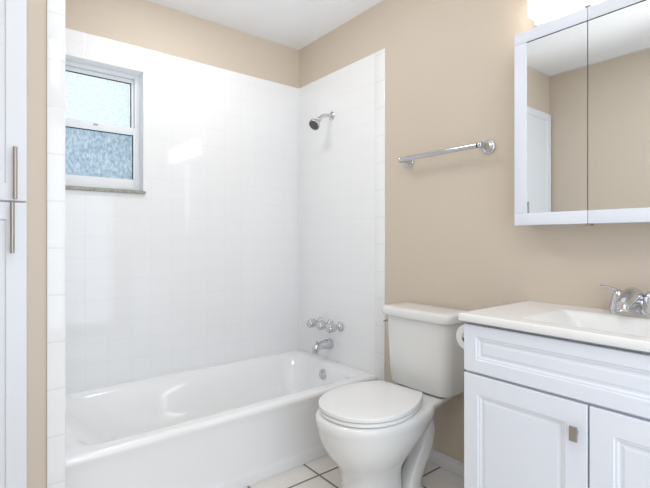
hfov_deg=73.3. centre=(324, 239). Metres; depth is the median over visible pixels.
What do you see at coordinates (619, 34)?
mirror
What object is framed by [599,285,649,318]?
sink faucet
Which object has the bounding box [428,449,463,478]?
baseboard
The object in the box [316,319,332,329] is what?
handle
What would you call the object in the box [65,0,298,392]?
wall
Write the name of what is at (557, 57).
mirror
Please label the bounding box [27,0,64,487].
wall
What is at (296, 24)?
ceiling
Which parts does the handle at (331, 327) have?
knob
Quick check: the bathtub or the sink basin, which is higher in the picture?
the sink basin
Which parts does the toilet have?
seat, lid, bowl, tank lid, tank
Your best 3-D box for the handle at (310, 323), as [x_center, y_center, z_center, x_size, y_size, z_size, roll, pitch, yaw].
[-0.068,0.545,2.848,0.107,0.064,0.064,0,0,-38]
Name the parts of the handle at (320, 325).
knob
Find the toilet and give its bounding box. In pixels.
[315,302,466,487]
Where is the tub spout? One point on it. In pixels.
(328, 343)
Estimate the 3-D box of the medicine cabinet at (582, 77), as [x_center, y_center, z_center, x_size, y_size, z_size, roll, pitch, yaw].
[1.036,-0.428,1.444,0.121,0.763,0.791,0,0,-38]
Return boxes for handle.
[306,317,323,327]
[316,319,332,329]
[326,321,343,332]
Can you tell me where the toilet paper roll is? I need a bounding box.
[456,325,463,348]
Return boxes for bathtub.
[65,349,376,487]
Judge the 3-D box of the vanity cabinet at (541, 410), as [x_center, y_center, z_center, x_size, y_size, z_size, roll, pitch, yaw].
[0.886,0.695,1.326,0.474,0.826,0.782,0,0,-38]
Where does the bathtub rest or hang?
on the floor
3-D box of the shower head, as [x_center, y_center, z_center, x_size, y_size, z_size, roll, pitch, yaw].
[-0.020,-0.745,2.732,0.176,0.138,0.075,0,0,-38]
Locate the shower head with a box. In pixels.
[309,111,334,129]
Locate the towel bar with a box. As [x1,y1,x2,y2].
[397,139,495,166]
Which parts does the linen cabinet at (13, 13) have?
handle, door, door, cabinet frame, handle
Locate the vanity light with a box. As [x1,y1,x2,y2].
[528,0,604,25]
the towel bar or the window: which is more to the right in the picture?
the towel bar
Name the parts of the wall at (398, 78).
bullnose trim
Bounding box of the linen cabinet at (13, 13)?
[0,0,26,487]
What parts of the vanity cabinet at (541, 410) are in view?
door, drawer, door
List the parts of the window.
glass pane, glass pane, sash, sash, sill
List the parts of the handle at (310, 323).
knob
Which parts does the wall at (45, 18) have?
bullnose trim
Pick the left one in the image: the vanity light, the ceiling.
the ceiling
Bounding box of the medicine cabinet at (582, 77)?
[514,0,649,225]
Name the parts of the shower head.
shower arm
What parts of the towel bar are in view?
post, post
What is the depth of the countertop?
1.42 m
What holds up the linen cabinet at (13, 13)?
on the floor
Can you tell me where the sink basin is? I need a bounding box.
[522,310,649,336]
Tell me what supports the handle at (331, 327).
attached to the wall at (398, 78)
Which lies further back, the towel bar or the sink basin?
the towel bar
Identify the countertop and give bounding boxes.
[458,301,649,351]
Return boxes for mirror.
[527,22,587,212]
[588,0,649,209]
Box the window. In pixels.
[65,54,145,193]
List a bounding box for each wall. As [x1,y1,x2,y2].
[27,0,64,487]
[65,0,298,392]
[299,0,649,462]
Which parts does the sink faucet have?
handle, spout, handle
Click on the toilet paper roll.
(460, 339)
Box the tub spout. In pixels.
[312,338,333,353]
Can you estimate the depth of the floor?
2.02 m
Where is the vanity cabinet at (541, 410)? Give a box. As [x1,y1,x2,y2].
[464,322,649,487]
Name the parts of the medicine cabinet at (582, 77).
door, door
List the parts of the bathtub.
overflow plate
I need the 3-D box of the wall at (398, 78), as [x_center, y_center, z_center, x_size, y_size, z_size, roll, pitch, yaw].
[0.851,-0.113,1.860,0.112,2.443,3.202,0,0,-38]
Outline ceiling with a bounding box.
[148,0,382,49]
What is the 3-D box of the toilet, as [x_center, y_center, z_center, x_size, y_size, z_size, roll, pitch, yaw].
[0.273,0.721,1.913,0.721,0.796,0.412,0,0,-38]
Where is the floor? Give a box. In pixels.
[244,455,463,487]

